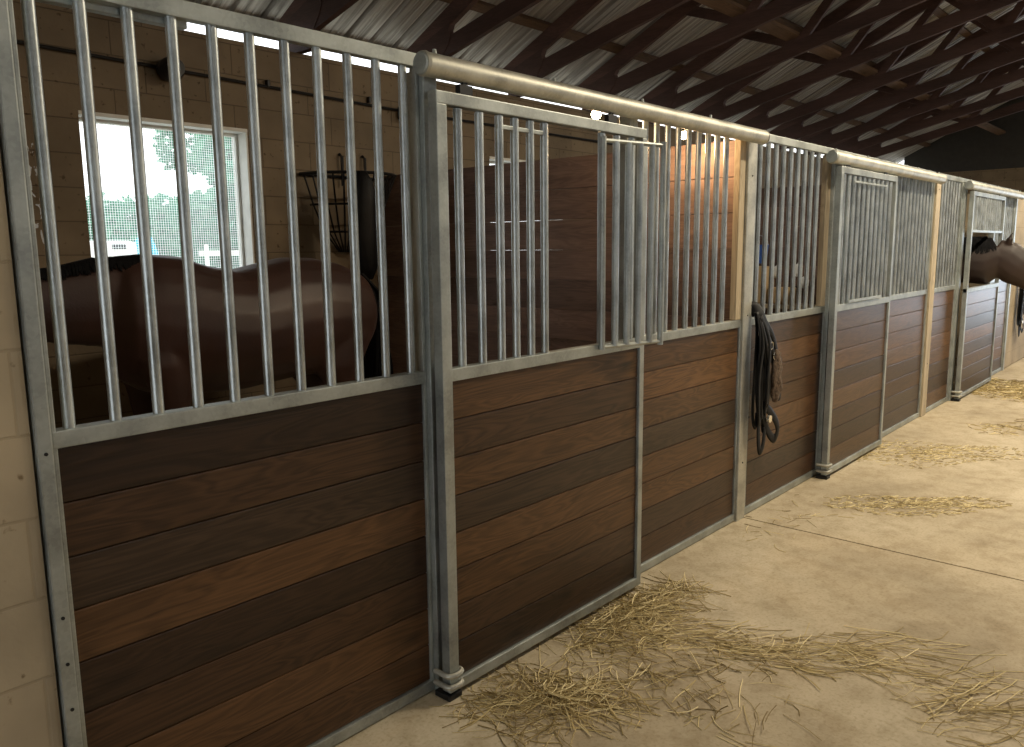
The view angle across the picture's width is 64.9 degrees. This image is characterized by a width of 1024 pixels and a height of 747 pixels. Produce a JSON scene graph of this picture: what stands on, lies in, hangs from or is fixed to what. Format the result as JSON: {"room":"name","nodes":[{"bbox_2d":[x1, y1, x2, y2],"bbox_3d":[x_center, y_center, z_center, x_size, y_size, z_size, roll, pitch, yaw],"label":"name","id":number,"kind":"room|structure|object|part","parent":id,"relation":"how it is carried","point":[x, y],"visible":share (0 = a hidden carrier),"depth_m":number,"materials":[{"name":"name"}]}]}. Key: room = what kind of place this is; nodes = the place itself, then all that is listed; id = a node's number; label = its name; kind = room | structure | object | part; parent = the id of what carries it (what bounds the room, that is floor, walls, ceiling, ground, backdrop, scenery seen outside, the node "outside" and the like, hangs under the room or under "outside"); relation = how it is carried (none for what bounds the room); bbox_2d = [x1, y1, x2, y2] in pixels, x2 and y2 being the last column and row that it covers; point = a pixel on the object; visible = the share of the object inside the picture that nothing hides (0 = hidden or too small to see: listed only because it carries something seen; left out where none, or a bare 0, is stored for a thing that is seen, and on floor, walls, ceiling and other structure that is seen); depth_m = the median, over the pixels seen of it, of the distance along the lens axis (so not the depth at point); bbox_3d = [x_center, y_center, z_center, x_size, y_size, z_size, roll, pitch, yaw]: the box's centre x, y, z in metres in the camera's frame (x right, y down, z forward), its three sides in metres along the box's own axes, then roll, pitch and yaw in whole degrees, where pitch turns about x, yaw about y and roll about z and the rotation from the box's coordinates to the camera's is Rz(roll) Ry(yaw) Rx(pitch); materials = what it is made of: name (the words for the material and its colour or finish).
{"room":"farm building","nodes":[
{"label":"farm building","id":0,"kind":"room"},
{"bbox_2d":[0,154,62,746],"bbox_3d":[-2.913,-0.206,2.189,3.160,3.030,1.829,7,12,41],"label":"wall","id":1,"kind":"structure","parent":0,"point":[29,705],"depth_m":1.88,"materials":[{"name":"beige wood"}]},
{"bbox_2d":[13,0,878,427],"bbox_3d":[0.703,-1.270,8.731,0.200,3.030,22.650,7,12,41],"label":"wall","id":2,"kind":"structure","parent":0,"point":[55,24],"depth_m":5.50,"materials":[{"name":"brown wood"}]},
{"bbox_2d":[78,110,254,267],"bbox_3d":[-2.263,-1.086,5.330,0.170,1.122,1.110,7,12,41],"label":"window","id":3,"kind":"structure","parent":2,"relation":"in","point":[239,141],"depth_m":5.46,"materials":[{"name":"white glass"}]},
{"bbox_2d":[156,57,184,81],"bbox_3d":[-2.159,-1.924,5.091,0.159,0.150,0.150,7,12,41],"label":"bell","id":4,"kind":"object","parent":2,"relation":"attached to","point":[162,65],"visible":0.58,"depth_m":5.05,"materials":[{"name":"black metal"}]},
{"bbox_2d":[17,40,612,144],"bbox_3d":[-1.025,-2.159,6.445,0.036,0.092,7.300,7,12,41],"label":"conduit","id":5,"kind":"object","parent":2,"relation":"attached to","point":[267,82],"visible":0.69,"depth_m":5.61,"materials":[{"name":"black metal"}]},
{"bbox_2d":[279,0,358,53],"bbox_3d":[2.192,-3.253,2.352,10.425,2.833,0.060,7,12,41],"label":"roof truss","id":6,"kind":"object","parent":2,"relation":"on","point":[309,14],"visible":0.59,"depth_m":5.66,"materials":[{"name":"brown wood"}]},
{"bbox_2d":[299,153,396,251],"bbox_3d":[-1.146,-1.301,6.100,0.466,0.753,0.786,7,12,41],"label":"rack","id":7,"kind":"object","parent":2,"relation":"attached to","point":[387,188],"visible":0.41,"depth_m":6.03,"materials":[{"name":"black metal"}]},
{"bbox_2d":[348,171,377,278],"bbox_3d":[-1.071,-1.067,5.815,0.214,0.770,0.219,7,12,41],"label":"bag","id":8,"kind":"object","parent":7,"relation":"hanging from","point":[366,201],"visible":0.62,"depth_m":5.73,"materials":[{"name":"black leather"}]},
{"bbox_2d":[407,0,542,56],"bbox_3d":[3.014,-3.406,3.268,10.425,2.833,0.060,7,12,41],"label":"roof truss","id":9,"kind":"object","parent":2,"relation":"on","point":[440,36],"visible":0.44,"depth_m":6.41,"materials":[{"name":"brown wood"}]},
{"bbox_2d":[489,156,525,222],"bbox_3d":[0.105,-1.526,7.973,0.170,1.122,1.100,7,12,41],"label":"window","id":10,"kind":"structure","parent":2,"relation":"in","point":[491,159],"depth_m":7.63,"materials":[{"name":"white glass"}]},
{"bbox_2d":[503,0,689,96],"bbox_3d":[3.795,-3.551,4.140,10.425,2.833,0.060,7,12,41],"label":"roof truss","id":11,"kind":"object","parent":2,"relation":"on","point":[532,61],"visible":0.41,"depth_m":7.10,"materials":[{"name":"brown wood"}]},
{"bbox_2d":[577,0,815,111],"bbox_3d":[4.577,-3.696,5.013,10.425,2.833,0.060,7,12,41],"label":"roof truss","id":12,"kind":"object","parent":2,"relation":"on","point":[605,79],"visible":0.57,"depth_m":7.73,"materials":[{"name":"brown wood"}]},
{"bbox_2d":[439,0,930,146],"bbox_3d":[1.108,-3.294,8.200,0.097,0.074,22.400,7,12,41],"label":"purlin","id":13,"kind":"object","parent":12,"relation":"on","point":[482,7],"visible":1,"depth_m":8.12,"materials":[{"name":"brown wood"}]},
{"bbox_2d":[694,0,1005,134],"bbox_3d":[2.081,-3.283,7.331,0.144,0.069,22.400,7,12,41],"label":"brace","id":14,"kind":"object","parent":12,"relation":"attached to","point":[730,8],"visible":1,"depth_m":8.21,"materials":[{"name":"brown wood"}]},
{"bbox_2d":[732,0,979,115],"bbox_3d":[1.778,-3.653,7.541,0.097,0.074,22.400,7,12,41],"label":"purlin","id":15,"kind":"object","parent":12,"relation":"on","point":[782,20],"visible":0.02,"depth_m":9.08,"materials":[{"name":"brown wood"}]},
{"bbox_2d":[934,7,1023,81],"bbox_3d":[2.447,-4.013,6.881,0.097,0.074,22.400,7,12,41],"label":"purlin","id":16,"kind":"object","parent":12,"relation":"on","point":[939,12],"visible":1,"depth_m":11.01,"materials":[{"name":"brown wood"}]},
{"bbox_2d":[639,0,926,123],"bbox_3d":[5.371,-3.843,5.900,10.425,2.833,0.060,7,12,41],"label":"roof truss","id":17,"kind":"object","parent":2,"relation":"on","point":[666,94],"visible":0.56,"depth_m":8.40,"materials":[{"name":"brown wood"}]},
{"bbox_2d":[689,0,1022,133],"bbox_3d":[6.153,-3.988,6.772,10.425,2.833,0.060,7,12,41],"label":"roof truss","id":18,"kind":"object","parent":2,"relation":"on","point":[715,106],"visible":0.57,"depth_m":8.99,"materials":[{"name":"brown wood"}]},
{"bbox_2d":[734,0,1023,129],"bbox_3d":[6.980,-4.142,7.696,10.425,2.833,0.060,7,12,41],"label":"roof truss","id":19,"kind":"object","parent":2,"relation":"on","point":[758,118],"visible":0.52,"depth_m":9.80,"materials":[{"name":"brown wood"}]},
{"bbox_2d":[769,20,1023,149],"bbox_3d":[7.775,-4.289,8.583,10.425,2.833,0.060,7,12,41],"label":"roof truss","id":20,"kind":"object","parent":2,"relation":"on","point":[794,129],"visible":0.5,"depth_m":10.79,"materials":[{"name":"brown wood"}]},
{"bbox_2d":[799,9,1023,154],"bbox_3d":[8.537,-4.431,9.433,10.425,2.833,0.060,7,12,41],"label":"roof truss","id":21,"kind":"object","parent":2,"relation":"on","point":[825,137],"visible":0.51,"depth_m":11.74,"materials":[{"name":"brown wood"}]},
{"bbox_2d":[826,33,1023,152],"bbox_3d":[9.331,-4.578,10.320,10.425,2.833,0.060,7,12,41],"label":"roof truss","id":22,"kind":"object","parent":2,"relation":"on","point":[852,144],"visible":0.57,"depth_m":12.67,"materials":[{"name":"brown wood"}]},
{"bbox_2d":[852,60,1023,157],"bbox_3d":[10.126,-4.726,11.207,10.425,2.833,0.060,7,12,41],"label":"roof truss","id":23,"kind":"object","parent":2,"relation":"on","point":[874,151],"visible":0.53,"depth_m":13.62,"materials":[{"name":"brown wood"}]},
{"bbox_2d":[184,0,1023,162],"bbox_3d":[2.552,-4.118,6.733,5.370,2.725,22.946,7,12,41],"label":"ceiling","id":24,"kind":"structure","parent":0,"point":[397,24],"depth_m":8.32,"materials":[{"name":"metal"}]},
{"bbox_2d":[333,358,1023,746],"bbox_3d":[4.612,0.763,5.736,10.670,0.140,23.200,7,12,41],"label":"floor","id":25,"kind":"structure","parent":0,"point":[962,575],"depth_m":3.54,"materials":[{"name":"concrete"}]},
{"bbox_2d":[0,0,82,746],"bbox_3d":[-1.124,0.039,1.894,0.075,2.600,0.035,7,12,41],"label":"post","id":26,"kind":"object","parent":25,"relation":"on","point":[11,150],"visible":0.98,"depth_m":1.87,"materials":[{"name":"metal"}]},
{"bbox_2d":[40,254,392,415],"bbox_3d":[-1.697,0.151,4.466,0.625,1.619,2.566,8,12,43],"label":"horse","id":27,"kind":"object","parent":25,"relation":"on","point":[79,278],"visible":0.59,"depth_m":4.20},
{"bbox_2d":[8,0,434,746],"bbox_3d":[-0.718,0.132,2.385,0.062,2.245,1.202,7,12,41],"label":"barrier","id":28,"kind":"object","parent":25,"relation":"on","point":[255,571],"visible":0.88,"depth_m":2.31,"materials":[{"name":"wood"}]},
{"bbox_3d":[-0.988,-0.885,1.955,0.028,0.024,0.400,7,12,41],"label":"rail","id":29,"kind":"part","parent":28,"relation":"part of","materials":[{"name":"metal"}]},
{"bbox_2d":[406,72,442,689],"bbox_3d":[-0.293,0.082,2.853,0.090,2.200,0.061,7,12,41],"label":"post","id":30,"kind":"object","parent":25,"relation":"on","point":[425,84],"visible":0.22,"depth_m":2.78,"materials":[{"name":"metal"}]},
{"bbox_2d":[413,49,769,144],"bbox_3d":[0.547,-1.150,3.498,0.082,0.093,2.541,7,12,41],"label":"door track","id":31,"kind":"object","parent":30,"relation":"attached to","point":[426,63],"visible":1,"depth_m":3.09,"materials":[{"name":"metal"}]},
{"bbox_2d":[428,82,666,693],"bbox_3d":[0.210,0.026,3.190,0.148,2.145,1.263,7,12,41],"label":"door","id":32,"kind":"structure","parent":31,"relation":"hanging from","point":[539,455],"depth_m":3.13,"materials":[{"name":"wood"}]},
{"bbox_2d":[599,136,666,349],"bbox_3d":[0.515,-0.545,3.425,0.366,0.875,0.025,-7,11,-34],"label":"grille","id":33,"kind":"object","parent":32,"relation":"attached to","point":[628,342],"depth_m":3.43,"materials":[{"name":"metal"}]},
{"bbox_3d":[0.106,-1.110,3.125,0.034,0.038,1.286,7,12,41],"label":"header rail","id":34,"kind":"object","parent":30,"relation":"attached to","visible":0},
{"bbox_2d":[591,111,600,119],"bbox_3d":[0.442,-1.202,3.666,0.192,0.074,0.046,7,12,41],"label":"light bulb","id":35,"kind":"object","parent":34,"relation":"attached to","point":[596,115],"visible":0.52,"depth_m":3.70,"materials":[{"name":"white"}]},
{"bbox_2d":[433,666,463,701],"bbox_3d":[-0.224,1.127,2.939,0.096,0.108,0.088,7,12,41],"label":"guide","id":36,"kind":"object","parent":25,"relation":"on","point":[439,692],"visible":0.94,"depth_m":2.91,"materials":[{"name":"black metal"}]},
{"bbox_3d":[-0.232,1.169,2.949,0.078,0.022,0.065,7,12,41],"label":"plate","id":37,"kind":"part","parent":36,"relation":"part of","materials":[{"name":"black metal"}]},
{"bbox_2d":[429,656,673,746],"bbox_3d":[0.158,1.165,2.927,0.756,0.029,0.822,7,12,41],"label":"hay","id":38,"kind":"object","parent":25,"relation":"on","point":[566,694],"visible":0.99,"depth_m":2.88},
{"bbox_2d":[384,140,734,373],"bbox_3d":[0.144,-0.369,5.702,3.095,2.199,0.080,7,12,41],"label":"wall","id":39,"kind":"structure","parent":25,"relation":"on","point":[572,181],"depth_m":5.44,"materials":[{"name":"brown wood"}]},
{"bbox_2d":[618,116,632,339],"bbox_3d":[0.524,-0.071,3.773,0.060,2.200,0.028,7,12,41],"label":"post","id":40,"kind":"object","parent":25,"relation":"on","point":[622,120],"visible":0.04,"depth_m":3.68,"materials":[{"name":"metal"}]},
{"bbox_2d":[549,571,730,669],"bbox_3d":[0.593,1.063,3.543,0.542,0.031,1.111,7,12,41],"label":"hay","id":41,"kind":"object","parent":25,"relation":"on","point":[638,608],"visible":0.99,"depth_m":3.57},
{"bbox_2d":[503,600,821,746],"bbox_3d":[0.644,1.141,3.064,0.987,0.024,1.125,-7,11,-36],"label":"hay","id":42,"kind":"object","parent":25,"relation":"on","point":[652,674],"visible":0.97,"depth_m":3.06},
{"bbox_2d":[632,119,740,572],"bbox_3d":[0.915,-0.169,4.195,0.045,2.245,1.135,7,12,41],"label":"barrier","id":43,"kind":"object","parent":25,"relation":"on","point":[691,381],"visible":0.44,"depth_m":4.21,"materials":[{"name":"wood"}]},
{"bbox_2d":[682,129,685,139],"bbox_3d":[1.041,-1.324,4.394,0.271,0.070,0.046,7,12,41],"label":"light bulb","id":44,"kind":"object","parent":43,"relation":"attached to","point":[683,130],"visible":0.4,"depth_m":4.45,"materials":[{"name":"white"}]},
{"bbox_2d":[730,139,745,319],"bbox_3d":[1.263,-0.802,4.499,0.037,1.004,0.068,7,12,41],"label":"wooden post","id":45,"kind":"object","parent":43,"relation":"on","point":[740,146],"visible":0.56,"depth_m":4.48,"materials":[{"name":"brown wood"}]},
{"bbox_2d":[577,609,902,689],"bbox_3d":[0.921,1.097,3.328,1.260,0.022,0.556,3,10,22],"label":"hay","id":46,"kind":"object","parent":25,"relation":"on","point":[741,647],"visible":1,"depth_m":3.28},
{"bbox_2d":[734,142,756,520],"bbox_3d":[1.330,-0.217,4.654,0.065,2.200,0.101,7,12,41],"label":"post","id":47,"kind":"object","parent":25,"relation":"on","point":[751,148],"visible":0.62,"depth_m":4.62,"materials":[{"name":"grey metal"}]},
{"bbox_2d":[647,185,865,313],"bbox_3d":[2.662,-0.844,8.562,3.030,2.199,0.080,7,12,41],"label":"wall","id":48,"kind":"structure","parent":25,"relation":"on","point":[778,188],"depth_m":8.23,"materials":[{"name":"brown wood"}]},
{"bbox_2d":[759,235,768,262],"bbox_3d":[2.529,-1.289,8.330,0.258,0.294,0.246,7,12,41],"label":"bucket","id":49,"kind":"object","parent":48,"relation":"hanging from","point":[760,246],"visible":0.19,"depth_m":8.24,"materials":[{"name":"blue plastic"}]},
{"bbox_2d":[774,265,776,277],"bbox_3d":[2.748,-1.091,8.304,0.122,0.221,0.084,-5,10,-24],"label":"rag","id":50,"kind":"object","parent":48,"relation":"hanging from","point":[775,267],"visible":0.27,"depth_m":8.28,"materials":[{"name":"white fabric"}]},
{"bbox_2d":[744,134,832,514],"bbox_3d":[1.750,-0.324,5.126,0.045,2.245,1.175,7,12,41],"label":"barrier","id":51,"kind":"object","parent":25,"relation":"on","point":[786,463],"visible":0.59,"depth_m":5.15,"materials":[{"name":"wood"}]},
{"bbox_2d":[751,301,782,454],"bbox_3d":[1.495,0.027,4.753,0.390,0.913,0.167,-4,10,-22],"label":"bridle","id":52,"kind":"object","parent":51,"relation":"hanging from","point":[767,354],"visible":0.98,"depth_m":4.71,"materials":[{"name":"black leather"}]},
{"bbox_2d":[816,155,831,305],"bbox_3d":[2.108,-0.959,5.442,0.037,1.004,0.073,7,12,41],"label":"wooden post","id":53,"kind":"object","parent":51,"relation":"on","point":[826,167],"visible":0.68,"depth_m":5.42,"materials":[{"name":"brown wood"}]},
{"bbox_2d":[834,149,887,161],"bbox_3d":[2.517,-1.557,5.816,0.034,0.038,1.163,7,12,41],"label":"header rail","id":54,"kind":"object","parent":51,"relation":"attached to","point":[834,149],"visible":0.24,"depth_m":5.75,"materials":[{"name":"metal"}]},
{"bbox_2d":[765,303,815,309],"bbox_3d":[2.738,-0.212,8.335,0.850,1.020,0.300,7,12,41],"label":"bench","id":55,"kind":"object","parent":25,"relation":"on","point":[766,304],"visible":0.02,"depth_m":8.09,"materials":[{"name":"brown wood"}]},
{"bbox_2d":[757,266,774,303],"bbox_3d":[2.546,-0.927,8.388,0.319,0.380,0.231,7,12,41],"label":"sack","id":56,"kind":"object","parent":55,"relation":"on","point":[767,269],"visible":0.14,"depth_m":8.24,"materials":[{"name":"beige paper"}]},
{"bbox_2d":[773,287,796,303],"bbox_3d":[2.757,-0.797,8.222,0.228,0.170,0.231,7,12,41],"label":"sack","id":57,"kind":"object","parent":55,"relation":"on","point":[774,288],"visible":0.36,"depth_m":8.13,"materials":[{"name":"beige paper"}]},
{"bbox_2d":[743,497,861,551],"bbox_3d":[1.698,0.861,4.793,1.065,0.020,0.494,-9,12,-42],"label":"hay","id":58,"kind":"object","parent":25,"relation":"on","point":[826,497],"visible":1,"depth_m":4.77},
{"bbox_2d":[816,463,831,479],"bbox_3d":[2.186,0.679,5.629,0.096,0.108,0.088,7,12,41],"label":"guide","id":59,"kind":"object","parent":25,"relation":"on","point":[819,475],"visible":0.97,"depth_m":5.60,"materials":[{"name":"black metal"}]},
{"bbox_3d":[2.178,0.721,5.640,0.078,0.022,0.065,7,12,41],"label":"plate","id":60,"kind":"part","parent":59,"relation":"part of","materials":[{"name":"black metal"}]},
{"bbox_2d":[816,164,839,474],"bbox_3d":[2.172,-0.374,5.593,0.075,2.200,0.083,7,12,41],"label":"post","id":61,"kind":"object","parent":25,"relation":"on","point":[833,170],"visible":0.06,"depth_m":5.53,"materials":[{"name":"metal"}]},
{"bbox_2d":[826,148,946,183],"bbox_3d":[2.946,-1.571,6.180,0.090,0.101,2.656,7,12,41],"label":"door track","id":62,"kind":"object","parent":61,"relation":"attached to","point":[833,156],"visible":1,"depth_m":5.84,"materials":[{"name":"metal"}]},
{"bbox_2d":[821,165,897,475],"bbox_3d":[2.559,-0.421,5.883,0.053,2.145,1.190,7,12,41],"label":"door","id":63,"kind":"structure","parent":62,"relation":"hanging from","point":[858,322],"depth_m":5.82,"materials":[{"name":"wood"}]},
{"bbox_2d":[847,181,887,302],"bbox_3d":[2.553,-0.940,5.768,0.010,0.827,0.700,7,12,41],"label":"grille","id":64,"kind":"object","parent":63,"relation":"attached to","point":[876,298],"depth_m":5.78,"materials":[{"name":"metal"}]},
{"bbox_2d":[760,626,1006,696],"bbox_3d":[1.490,1.105,3.240,0.797,0.022,0.696,7,12,41],"label":"hay","id":65,"kind":"object","parent":25,"relation":"on","point":[850,645],"visible":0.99,"depth_m":3.20},
{"bbox_2d":[882,161,935,436],"bbox_3d":[3.361,-0.623,6.924,0.045,2.245,1.360,7,12,41],"label":"barrier","id":66,"kind":"object","parent":25,"relation":"on","point":[915,198],"visible":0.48,"depth_m":7.02,"materials":[{"name":"wood"}]},
{"bbox_2d":[823,494,1012,516],"bbox_3d":[2.539,0.817,5.011,1.179,0.021,0.436,0,9,5],"label":"hay","id":67,"kind":"object","parent":25,"relation":"on","point":[919,503],"visible":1,"depth_m":5.02},
{"bbox_2d":[919,183,941,416],"bbox_3d":[3.839,-0.711,7.502,0.138,2.240,0.146,7,12,41],"label":"wooden post","id":68,"kind":"object","parent":25,"relation":"on","point":[937,198],"visible":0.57,"depth_m":7.44,"materials":[{"name":"brown wood"}]},
{"bbox_2d":[856,439,1023,468],"bbox_3d":[3.268,0.605,6.316,1.445,0.021,0.804,-3,9,-14],"label":"hay","id":69,"kind":"object","parent":25,"relation":"on","point":[950,447],"visible":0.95,"depth_m":6.24},
{"bbox_2d":[926,173,963,411],"bbox_3d":[4.198,-0.778,7.859,0.045,2.245,0.870,7,12,41],"label":"barrier","id":70,"kind":"object","parent":25,"relation":"on","point":[952,189],"visible":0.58,"depth_m":7.89,"materials":[{"name":"metal"}]},
{"bbox_2d":[964,178,997,186],"bbox_3d":[4.995,-2.017,8.583,0.034,0.038,1.558,7,12,41],"label":"header rail","id":71,"kind":"object","parent":70,"relation":"attached to","point":[965,180],"visible":0.31,"depth_m":8.26,"materials":[{"name":"metal"}]},
{"bbox_2d":[883,650,1023,746],"bbox_3d":[1.787,1.177,2.764,0.769,0.021,0.912,-7,11,-34],"label":"hay","id":72,"kind":"object","parent":25,"relation":"on","point":[970,691],"visible":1,"depth_m":2.85},
{"bbox_2d":[951,390,962,401],"bbox_3d":[4.603,0.231,8.327,0.096,0.108,0.088,7,12,41],"label":"guide","id":73,"kind":"object","parent":25,"relation":"on","point":[960,391],"visible":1,"depth_m":8.30,"materials":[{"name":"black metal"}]},
{"bbox_2d":[948,183,967,400],"bbox_3d":[4.518,-0.809,8.212,0.075,2.200,0.078,7,12,41],"label":"post","id":74,"kind":"object","parent":25,"relation":"on","point":[964,202],"visible":0.43,"depth_m":8.17,"materials":[{"name":"metal"}]},
{"bbox_2d":[965,179,1023,199],"bbox_3d":[5.387,-2.023,8.904,0.090,0.101,2.706,7,12,41],"label":"door track","id":75,"kind":"object","parent":74,"relation":"attached to","point":[970,185],"visible":1,"depth_m":8.56,"materials":[{"name":"metal"}]},
{"bbox_2d":[954,190,1005,398],"bbox_3d":[5.078,-0.879,8.705,0.041,2.125,1.510,7,12,41],"label":"door","id":76,"kind":"structure","parent":75,"relation":"hanging from","point":[986,214],"depth_m":8.61,"materials":[{"name":"metal"}]},
{"bbox_3d":[5.075,-1.518,8.610,0.032,0.025,1.424,7,12,41],"label":"neck rail","id":77,"kind":"part","parent":76,"relation":"part of","materials":[{"name":"metal"}]},
{"bbox_2d":[984,194,995,284],"bbox_3d":[5.505,-0.995,9.333,0.060,2.200,0.023,7,12,41],"label":"post","id":78,"kind":"object","parent":25,"relation":"on","point":[991,235],"visible":0.02,"depth_m":9.23,"materials":[{"name":"metal"}]},
{"bbox_2d":[961,233,1023,288],"bbox_3d":[4.524,-0.767,9.533,3.265,1.733,0.736,3,10,23],"label":"horse","id":79,"kind":"object","parent":25,"relation":"on","point":[1004,261],"visible":0.14,"depth_m":8.79},
{"bbox_2d":[966,419,1023,435],"bbox_3d":[4.653,0.469,7.079,1.189,0.025,0.906,3,10,20],"label":"hay","id":80,"kind":"object","parent":25,"relation":"on","point":[991,425],"visible":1,"depth_m":7.12},
{"bbox_2d":[970,377,1023,403],"bbox_3d":[5.771,0.202,8.682,1.415,0.033,1.632,7,12,41],"label":"hay","id":81,"kind":"object","parent":25,"relation":"on","point":[985,387],"visible":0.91,"depth_m":8.88},
{"bbox_2d":[990,186,1016,374],"bbox_3d":[5.870,-1.088,9.726,0.045,2.245,1.060,7,12,41],"label":"barrier","id":82,"kind":"object","parent":25,"relation":"on","point":[1010,202],"visible":0.28,"depth_m":9.94,"materials":[{"name":"metal"}]},
{"bbox_2d":[1002,190,1018,370],"bbox_3d":[6.246,-1.156,10.147,0.072,2.250,0.073,7,12,41],"label":"post","id":83,"kind":"object","parent":25,"relation":"on","point":[1016,204],"visible":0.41,"depth_m":10.15,"materials":[{"name":"metal"}]},
{"bbox_2d":[775,193,1023,367],"bbox_3d":[5.598,-1.395,11.745,3.160,2.240,1.480,7,12,41],"label":"wall","id":84,"kind":"structure","parent":0,"point":[1014,351],"depth_m":10.51,"materials":[{"name":"beige wood"}]},
{"bbox_2d":[1016,288,1023,336],"bbox_3d":[6.697,-0.905,10.589,0.094,0.843,0.335,7,12,41],"label":"bridle","id":85,"kind":"object","parent":84,"relation":"hanging from","point":[1020,310],"visible":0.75,"depth_m":10.50,"materials":[{"name":"black leather"}]},
{"bbox_2d":[904,96,1023,172],"bbox_3d":[12.053,-5.123,13.351,10.220,2.915,0.080,7,12,41],"label":"wall","id":86,"kind":"structure","parent":0,"point":[973,148],"depth_m":15.94,"materials":[{"name":"metal"}]},
{"bbox_2d":[943,167,1023,193],"bbox_3d":[12.097,-2.189,13.826,10.020,3.030,0.200,7,12,41],"label":"wall","id":87,"kind":"structure","parent":0,"point":[1013,178],"depth_m":15.73,"materials":[{"name":"brown wood"}]},
{"label":"outside","id":88,"kind":"structure","parent":0,"visible":0},
{"bbox_3d":[-26.638,-4.668,43.383,86.440,0.180,150.000,7,12,41],"label":"ground","id":89,"kind":"structure","parent":88,"visible":0},
{"bbox_2d":[86,201,131,240],"bbox_3d":[-10.622,-2.611,19.240,3.443,2.999,3.456,1,9,10],"label":"tree","id":90,"kind":"object","parent":89,"relation":"on","point":[105,210],"visible":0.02,"depth_m":19.27,"materials":[{"name":"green plant"}]},
{"bbox_2d":[90,241,137,257],"bbox_3d":[-7.480,-1.270,13.627,1.600,1.915,2.150,7,12,41],"label":"trailer","id":91,"kind":"object","parent":89,"relation":"on","point":[109,242],"visible":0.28,"depth_m":13.48,"materials":[{"name":"white paint"}]},
{"bbox_2d":[134,237,157,253],"bbox_3d":[-6.742,-1.586,15.011,0.598,2.064,0.659,7,12,41],"label":"pile","id":92,"kind":"object","parent":89,"relation":"on","point":[137,241],"visible":0.04,"depth_m":14.78,"materials":[{"name":"white"}]},
{"bbox_2d":[86,192,214,266],"bbox_3d":[-11.438,-3.534,23.343,5.880,3.552,4.006,-3,9,-16],"label":"tree","id":93,"kind":"object","parent":89,"relation":"on","point":[167,236],"visible":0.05,"depth_m":23.10,"materials":[{"name":"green plant"}]},
{"bbox_2d":[151,130,209,182],"bbox_3d":[-9.720,-5.908,28.620,4.919,6.560,4.413,7,12,41],"label":"tree","id":94,"kind":"object","parent":89,"relation":"on","point":[166,131],"visible":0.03,"depth_m":27.64,"materials":[{"name":"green plant"}]},
{"bbox_2d":[166,135,239,268],"bbox_3d":[-6.770,-3.864,20.410,3.532,5.004,2.965,7,11,39],"label":"tree","id":95,"kind":"object","parent":89,"relation":"on","point":[231,168],"visible":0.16,"depth_m":19.84,"materials":[{"name":"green plant"}]},
{"bbox_2d":[199,245,238,264],"bbox_3d":[-3.815,-2.272,19.884,0.100,1.850,8.100,7,12,41],"label":"fence","id":96,"kind":"object","parent":89,"relation":"on","point":[212,251],"visible":0.02,"depth_m":16.88,"materials":[{"name":"white paint"}]}
]}

